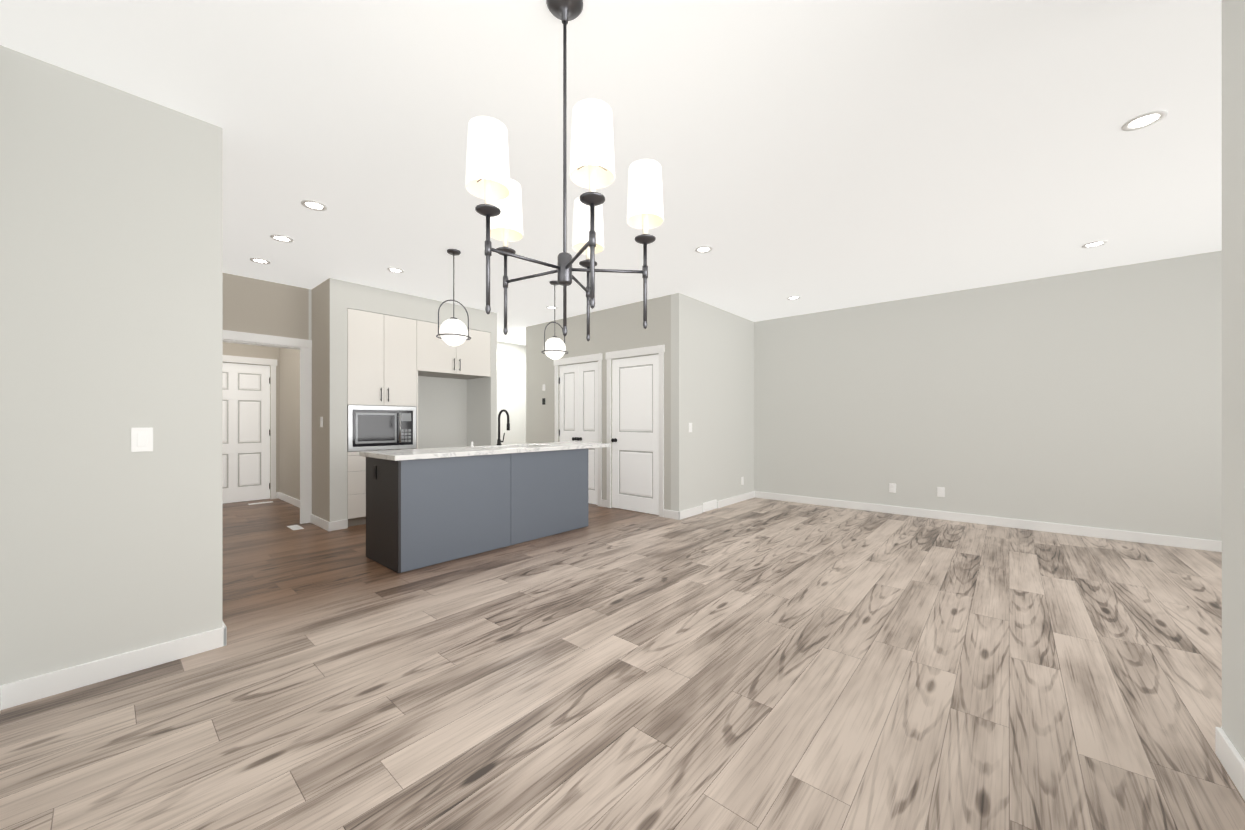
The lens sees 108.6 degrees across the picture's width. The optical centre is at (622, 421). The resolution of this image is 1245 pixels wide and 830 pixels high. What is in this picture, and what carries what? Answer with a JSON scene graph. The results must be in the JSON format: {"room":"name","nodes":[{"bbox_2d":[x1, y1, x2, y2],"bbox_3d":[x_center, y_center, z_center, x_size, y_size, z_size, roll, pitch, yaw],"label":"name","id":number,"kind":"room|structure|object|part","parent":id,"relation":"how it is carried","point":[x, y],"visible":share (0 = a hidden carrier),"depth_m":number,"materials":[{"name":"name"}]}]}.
{"room":"open-plan living area","nodes":[
{"label":"open-plan living area","id":0,"kind":"room"},
{"bbox_2d":[0,45,222,684],"bbox_3d":[-2.390,-0.181,2.141,0.120,2.740,0.700,0,0,41],"label":"wall","id":1,"kind":"structure","parent":0,"point":[111,267],"depth_m":2.06,"materials":[{"name":"grey paint"}]},
{"bbox_2d":[0,627,225,709],"bbox_3d":[-2.334,1.139,2.102,0.015,0.100,0.715,0,0,41],"label":"baseboard","id":2,"kind":"structure","parent":1,"relation":"attached to","point":[23,691],"depth_m":2.05,"materials":[{"name":"white wood"}]},
{"bbox_2d":[131,428,152,451],"bbox_3d":[-2.302,0.089,2.144,0.010,0.115,0.072,0,0,41],"label":"light switch","id":3,"kind":"object","parent":1,"relation":"attached to","point":[141,439],"visible":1,"depth_m":2.14,"materials":[{"name":"white plastic"}]},
{"bbox_2d":[222,620,226,645],"bbox_3d":[-2.151,1.139,2.406,0.135,0.100,0.015,0,0,41],"label":"baseboard","id":4,"kind":"structure","parent":1,"relation":"attached to","point":[225,633],"depth_m":2.37,"materials":[{"name":"white wood"}]},
{"bbox_2d":[223,342,270,365],"bbox_3d":[-5.689,-1.200,6.530,0.120,0.700,0.860,0,0,41],"label":"wall","id":5,"kind":"structure","parent":0,"point":[242,350],"depth_m":6.60,"materials":[{"name":"beige paint"}]},
{"bbox_2d":[222,363,269,503],"bbox_3d":[-5.673,0.171,6.516,0.035,2.022,0.854,0,0,41],"label":"front door","id":6,"kind":"structure","parent":5,"relation":"in","point":[246,436],"depth_m":6.62,"materials":[{"name":"white wood"}]},
{"bbox_3d":[-5.676,0.171,6.519,0.022,2.014,0.846,0,0,41],"label":"panel","id":7,"kind":"part","parent":6,"relation":"part of","materials":[{"name":"white wood"}]},
{"bbox_2d":[223,355,276,498],"bbox_3d":[-5.634,0.123,6.483,0.024,2.135,1.020,0,0,41],"label":"door frame","id":8,"kind":"structure","parent":5,"relation":"attached to","point":[249,360],"depth_m":6.82,"materials":[{"name":"white wood"}]},
{"bbox_2d":[270,347,278,498],"bbox_3d":[-5.371,-0.179,6.897,0.120,2.740,0.110,0,0,41],"label":"wall","id":9,"kind":"structure","parent":0,"point":[274,352],"depth_m":6.87,"materials":[{"name":"beige paint"}]},
{"bbox_2d":[279,348,299,499],"bbox_3d":[-4.471,-0.180,6.271,2.300,2.740,0.120,0,0,41],"label":"wall","id":10,"kind":"structure","parent":0,"point":[289,422],"depth_m":6.52,"materials":[{"name":"beige paint"}]},
{"bbox_2d":[278,492,299,507],"bbox_3d":[-4.470,1.140,6.181,2.180,0.100,0.015,0,0,41],"label":"baseboard","id":11,"kind":"structure","parent":10,"relation":"attached to","point":[289,499],"depth_m":6.47,"materials":[{"name":"white wood"}]},
{"bbox_2d":[312,278,329,521],"bbox_3d":[-3.360,-0.180,5.120,0.648,2.740,0.170,0,0,41],"label":"wall","id":12,"kind":"structure","parent":0,"point":[321,397],"depth_m":5.03,"materials":[{"name":"beige paint"}]},
{"bbox_2d":[310,514,329,530],"bbox_3d":[-3.414,1.140,5.044,0.665,0.100,0.015,0,0,41],"label":"baseboard","id":13,"kind":"structure","parent":12,"relation":"attached to","point":[319,521],"depth_m":5.02,"materials":[{"name":"white wood"}]},
{"bbox_2d":[320,417,322,426],"bbox_3d":[-3.376,0.010,5.015,0.074,0.118,0.010,0,0,41],"label":"switch","id":14,"kind":"object","parent":12,"relation":"attached to","point":[321,421],"visible":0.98,"depth_m":5.00,"materials":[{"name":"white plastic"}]},
{"bbox_2d":[330,278,346,521],"bbox_3d":[-3.114,-0.180,4.907,0.002,2.740,0.170,0,0,41],"label":"wall","id":15,"kind":"structure","parent":0,"point":[338,400],"depth_m":4.91,"materials":[{"name":"grey paint"}]},
{"bbox_2d":[328,519,347,530],"bbox_3d":[-3.112,1.140,4.896,0.015,0.100,0.185,0,0,41],"label":"baseboard","id":16,"kind":"structure","parent":15,"relation":"attached to","point":[338,525],"depth_m":4.89,"materials":[{"name":"white wood"}]},
{"bbox_2d":[223,273,466,448],"bbox_3d":[-3.410,-0.180,5.649,0.120,2.740,3.275,0,0,41],"label":"wall","id":17,"kind":"structure","parent":0,"point":[255,306],"depth_m":5.17,"materials":[{"name":"beige paint"}]},
{"bbox_2d":[223,330,311,523],"bbox_3d":[-4.090,0.120,4.844,0.144,2.140,1.199,0,0,41],"label":"trim","id":18,"kind":"structure","parent":17,"relation":"attached to","point":[304,346],"depth_m":5.19,"materials":[{"name":"white wood"}]},
{"bbox_2d":[416,320,490,448],"bbox_3d":[-2.444,-0.034,6.150,0.683,2.448,1.048,0,0,41],"label":"upper cabinet","id":19,"kind":"object","parent":17,"relation":"attached to","point":[441,358],"visible":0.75,"depth_m":5.91,"materials":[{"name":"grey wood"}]},
{"bbox_2d":[347,282,490,332],"bbox_3d":[-2.709,-1.405,5.872,0.650,0.290,1.820,0,0,41],"label":"wall","id":20,"kind":"structure","parent":0,"point":[360,297],"depth_m":5.49,"materials":[{"name":"grey paint"}]},
{"bbox_2d":[467,312,496,445],"bbox_3d":[-2.081,-0.180,6.598,0.650,2.740,0.100,0,0,41],"label":"wall","id":21,"kind":"structure","parent":0,"point":[481,411],"depth_m":6.45,"materials":[{"name":"grey paint"}]},
{"bbox_2d":[497,341,524,444],"bbox_3d":[-2.686,-0.179,8.476,0.120,2.740,2.190,0,0,41],"label":"wall","id":22,"kind":"structure","parent":0,"point":[511,378],"depth_m":8.93,"materials":[{"name":"grey paint"}]},
{"bbox_2d":[525,345,525,443],"bbox_3d":[-1.397,-0.179,8.729,1.500,2.740,0.120,0,0,41],"label":"wall","id":23,"kind":"structure","parent":0,"point":[525,394],"depth_m":9.16,"materials":[{"name":"grey paint"}]},
{"bbox_2d":[526,295,670,509],"bbox_3d":[-0.459,-0.180,6.465,2.880,2.740,0.120,0,0,41],"label":"wall","id":24,"kind":"structure","parent":0,"point":[539,415],"depth_m":6.23,"materials":[{"name":"grey paint"}]},
{"bbox_2d":[559,364,578,441],"bbox_3d":[-0.825,0.171,6.704,0.435,2.022,0.113,0,0,41],"label":"pantry door","id":25,"kind":"structure","parent":24,"relation":"in","point":[569,402],"depth_m":6.71,"materials":[{"name":"white wood"}]},
{"bbox_3d":[-0.792,0.171,6.732,0.413,2.014,0.022,0,0,41],"label":"panel","id":26,"kind":"part","parent":25,"relation":"part of","materials":[{"name":"white wood"}]},
{"bbox_2d":[554,353,602,506],"bbox_3d":[-0.668,0.123,6.551,1.016,2.135,0.024,0,0,41],"label":"door frame","id":27,"kind":"structure","parent":24,"relation":"attached to","point":[598,357],"depth_m":6.26,"materials":[{"name":"white wood"}]},
{"bbox_2d":[577,362,597,504],"bbox_3d":[-0.495,0.171,6.418,0.435,2.022,0.113,0,0,41],"label":"pantry door","id":28,"kind":"structure","parent":24,"relation":"in","point":[588,402],"depth_m":6.42,"materials":[{"name":"white wood"}]},
{"bbox_3d":[-0.472,0.171,6.455,0.413,2.014,0.022,0,0,41],"label":"panel","id":29,"kind":"part","parent":28,"relation":"part of","materials":[{"name":"white wood"}]},
{"bbox_2d":[601,499,606,506],"bbox_3d":[-0.253,1.140,6.198,0.100,0.100,0.015,0,0,41],"label":"baseboard","id":30,"kind":"structure","parent":24,"relation":"attached to","point":[603,503],"depth_m":6.20,"materials":[{"name":"white wood"}]},
{"bbox_2d":[605,345,664,516],"bbox_3d":[0.145,0.123,5.849,0.986,2.135,0.024,0,0,41],"label":"door frame","id":31,"kind":"structure","parent":24,"relation":"attached to","point":[659,349],"depth_m":5.64,"materials":[{"name":"white wood"}]},
{"bbox_2d":[611,354,658,514],"bbox_3d":[0.159,0.171,5.854,0.828,2.022,0.113,0,0,41],"label":"door","id":32,"kind":"structure","parent":24,"relation":"in","point":[635,434],"depth_m":5.87,"materials":[{"name":"white wood"}]},
{"bbox_3d":[0.182,0.171,5.891,0.806,2.014,0.022,0,0,41],"label":"panel","id":33,"kind":"part","parent":32,"relation":"part of","materials":[{"name":"white wood"}]},
{"bbox_2d":[664,509,679,519],"bbox_3d":[0.600,1.140,5.461,0.235,0.100,0.015,0,0,41],"label":"baseboard","id":34,"kind":"structure","parent":24,"relation":"attached to","point":[671,514],"depth_m":5.45,"materials":[{"name":"white wood"}]},
{"bbox_2d":[0,0,1221,345],"bbox_3d":[0.518,-1.610,4.750,14.200,0.120,10.200,0,0,41],"label":"ceiling","id":35,"kind":"structure","parent":0,"point":[824,154],"depth_m":2.40,"materials":[{"name":"white paint"}]},
{"bbox_2d":[250,258,270,263],"bbox_3d":[-3.499,-1.546,4.322,0.156,0.008,0.156,0,0,41],"label":"recessed light","id":36,"kind":"object","parent":35,"relation":"in","point":[260,260],"visible":0.94,"depth_m":4.31,"materials":[{"name":"white"}]},
{"bbox_2d":[270,234,292,242],"bbox_3d":[-2.886,-1.546,3.793,0.156,0.008,0.156,0,0,41],"label":"recessed light","id":37,"kind":"object","parent":35,"relation":"in","point":[281,238],"visible":1,"depth_m":3.79,"materials":[{"name":"white"}]},
{"bbox_2d":[301,200,326,210],"bbox_3d":[-2.213,-1.546,3.211,0.156,0.008,0.156,0,0,41],"label":"recessed light","id":38,"kind":"object","parent":35,"relation":"in","point":[314,205],"visible":1,"depth_m":3.21,"materials":[{"name":"white"}]},
{"bbox_2d":[387,268,403,272],"bbox_3d":[-2.328,-1.546,4.592,0.156,0.008,0.156,0,0,41],"label":"recessed light","id":39,"kind":"object","parent":35,"relation":"in","point":[396,270],"visible":0.98,"depth_m":4.60,"materials":[{"name":"white"}]},
{"bbox_2d":[436,249,470,345],"bbox_3d":[-1.539,-1.119,4.082,0.301,0.861,0.301,0,0,41],"label":"pendant light","id":40,"kind":"object","parent":35,"relation":"hanging from","point":[453,331],"visible":0.98,"depth_m":4.01,"materials":[{"name":"white glass"}]},
{"bbox_3d":[-1.539,-0.810,4.082,0.244,0.244,0.244,0,0,41],"label":"globe","id":41,"kind":"part","parent":40,"relation":"part of","materials":[{"name":"white glass"}]},
{"bbox_2d":[541,281,567,358],"bbox_3d":[-0.755,-1.119,4.991,0.301,0.861,0.301,0,0,41],"label":"pendant light","id":42,"kind":"object","parent":35,"relation":"hanging from","point":[554,347],"visible":0.96,"depth_m":4.91,"materials":[{"name":"white glass"}]},
{"bbox_3d":[-0.755,-0.810,4.990,0.244,0.244,0.244,0,0,41],"label":"globe","id":43,"kind":"part","parent":42,"relation":"part of","materials":[{"name":"white glass"}]},
{"bbox_2d":[465,0,663,340],"bbox_3d":[-0.234,-0.931,1.650,0.706,1.239,0.701,0,0,41],"label":"chandelier","id":44,"kind":"object","parent":35,"relation":"hanging from","point":[493,185],"visible":1,"depth_m":1.61,"materials":[{"name":"white glass"}]},
{"bbox_2d":[695,246,712,252],"bbox_3d":[0.733,-1.546,4.036,0.156,0.008,0.156,0,0,41],"label":"recessed light","id":45,"kind":"object","parent":35,"relation":"in","point":[703,249],"visible":1,"depth_m":4.04,"materials":[{"name":"white"}]},
{"bbox_2d":[787,296,799,299],"bbox_3d":[2.149,-1.546,5.614,0.156,0.008,0.156,0,0,41],"label":"recessed light","id":46,"kind":"object","parent":35,"relation":"in","point":[793,297],"visible":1,"depth_m":5.60,"materials":[{"name":"white"}]},
{"bbox_2d":[1082,240,1107,247],"bbox_3d":[4.131,-1.546,3.916,0.156,0.008,0.156,0,0,41],"label":"recessed light","id":47,"kind":"object","parent":35,"relation":"in","point":[1094,244],"visible":0.98,"depth_m":3.91,"materials":[{"name":"white"}]},
{"bbox_2d":[1121,110,1167,130],"bbox_3d":[2.688,-1.547,2.307,0.156,0.008,0.156,0,0,41],"label":"recessed light","id":48,"kind":"object","parent":35,"relation":"in","point":[1144,120],"visible":1,"depth_m":2.30,"materials":[{"name":"white"}]},
{"bbox_2d":[0,498,1244,829],"bbox_3d":[0.518,1.220,4.750,14.200,0.060,10.200,0,0,41],"label":"floor","id":49,"kind":"structure","parent":0,"point":[760,664],"depth_m":1.96,"materials":[{"name":"brown wood"}]},
{"bbox_2d":[249,501,272,504],"bbox_3d":[-5.246,1.187,6.491,0.100,0.006,0.280,0,0,41],"label":"floor vent","id":50,"kind":"object","parent":49,"relation":"in","point":[260,502],"visible":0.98,"depth_m":6.51,"materials":[{"name":"white plastic"}]},
{"bbox_2d":[287,525,303,529],"bbox_3d":[-3.655,1.186,4.998,0.280,0.006,0.100,0,0,41],"label":"floor vent","id":51,"kind":"object","parent":49,"relation":"in","point":[295,527],"visible":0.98,"depth_m":4.98,"materials":[{"name":"white plastic"}]},
{"bbox_2d":[347,308,415,526],"bbox_3d":[-3.029,-0.034,5.456,0.706,2.448,0.768,0,0,41],"label":"tall cabinet","id":52,"kind":"object","parent":49,"relation":"on","point":[381,381],"visible":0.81,"depth_m":5.19,"materials":[{"name":"white wood"}]},
{"bbox_2d":[347,405,415,451],"bbox_3d":[-2.791,0.080,5.250,0.078,0.520,0.758,0,0,41],"label":"microwave","id":53,"kind":"object","parent":52,"relation":"in","point":[369,427],"depth_m":5.22,"materials":[{"name":"silver metal"}]},
{"bbox_2d":[366,449,587,573],"bbox_3d":[-1.317,0.747,4.478,0.666,0.885,2.089,0,0,41],"label":"kitchen island","id":54,"kind":"object","parent":49,"relation":"on","point":[425,507],"depth_m":3.92,"materials":[{"name":"grey"}]},
{"bbox_2d":[373,465,376,478],"bbox_3d":[-2.091,0.432,3.773,0.070,0.115,0.009,0,0,41],"label":"outlet","id":55,"kind":"object","parent":54,"relation":"attached to","point":[374,466],"depth_m":3.76,"materials":[{"name":"black plastic"}]},
{"bbox_3d":[-1.987,0.745,3.702,0.666,0.881,0.020,0,0,41],"label":"panel","id":56,"kind":"part","parent":54,"relation":"part of","materials":[{"name":"grey wood"}]},
{"bbox_2d":[359,442,609,460],"bbox_3d":[-1.220,0.285,4.592,0.735,0.040,2.450,0,0,41],"label":"island countertop","id":57,"kind":"structure","parent":54,"relation":"on","point":[467,451],"depth_m":4.04,"materials":[{"name":"white stone"}]},
{"bbox_2d":[496,409,509,444],"bbox_3d":[-1.277,0.068,4.860,0.216,0.393,0.096,0,0,41],"label":"faucet","id":58,"kind":"object","parent":57,"relation":"on","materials":[{"name":"black metal"}]},
{"bbox_2d":[671,293,753,512],"bbox_3d":[1.324,-0.180,6.234,0.120,2.740,2.100,0,0,41],"label":"wall","id":59,"kind":"structure","parent":0,"point":[712,383],"depth_m":5.95,"materials":[{"name":"grey paint"}]},
{"bbox_2d":[679,505,701,519],"bbox_3d":[0.854,1.140,5.586,0.015,0.100,0.535,0,0,41],"label":"baseboard","id":60,"kind":"structure","parent":59,"relation":"attached to","point":[690,512],"depth_m":5.57,"materials":[{"name":"white wood"}]},
{"bbox_2d":[702,500,716,511],"bbox_3d":[1.159,1.125,5.939,0.016,0.120,0.360,0,0,41],"label":"air vent","id":61,"kind":"object","parent":59,"relation":"in","point":[709,505],"visible":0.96,"depth_m":5.92,"materials":[{"name":"white plastic"}]},
{"bbox_2d":[717,491,754,508],"bbox_3d":[1.676,1.140,6.538,0.015,0.100,1.180,0,0,41],"label":"baseboard","id":62,"kind":"structure","parent":59,"relation":"attached to","point":[733,500],"depth_m":6.48,"materials":[{"name":"white wood"}]},
{"bbox_2d":[754,250,1221,540],"bbox_3d":[4.585,-0.180,4.884,6.820,2.740,0.120,0,0,41],"label":"wall","id":63,"kind":"structure","parent":0,"point":[1091,398],"depth_m":4.97,"materials":[{"name":"grey paint"}]},
{"bbox_2d":[889,483,895,492],"bbox_3d":[3.475,0.860,5.757,0.074,0.118,0.009,0,0,41],"label":"electrical outlet","id":64,"kind":"object","parent":63,"relation":"attached to","point":[892,487],"visible":1,"depth_m":5.75,"materials":[{"name":"white plastic"}]},
{"bbox_2d":[937,487,944,496],"bbox_3d":[3.861,0.860,5.423,0.074,0.118,0.009,0,0,41],"label":"electrical outlet","id":65,"kind":"object","parent":63,"relation":"attached to","point":[940,491],"visible":1,"depth_m":5.42,"materials":[{"name":"white plastic"}]},
{"bbox_2d":[755,491,1221,551],"bbox_3d":[4.586,1.140,4.793,6.700,0.100,0.015,0,0,41],"label":"baseboard","id":66,"kind":"structure","parent":63,"relation":"attached to","point":[1181,542],"depth_m":4.96,"materials":[{"name":"white wood"}]},
{"bbox_2d":[1222,0,1244,760],"bbox_3d":[1.191,-0.182,0.412,0.120,2.740,3.005,0,0,41],"label":"wall","id":67,"kind":"structure","parent":0,"point":[1233,369],"depth_m":1.50,"materials":[{"name":"grey paint"}]},
{"bbox_2d":[1215,727,1244,800],"bbox_3d":[1.179,1.138,0.501,0.015,0.100,2.885,0,0,41],"label":"baseboard","id":68,"kind":"structure","parent":67,"relation":"attached to","point":[1230,758],"depth_m":1.49,"materials":[{"name":"white wood"}]}
]}

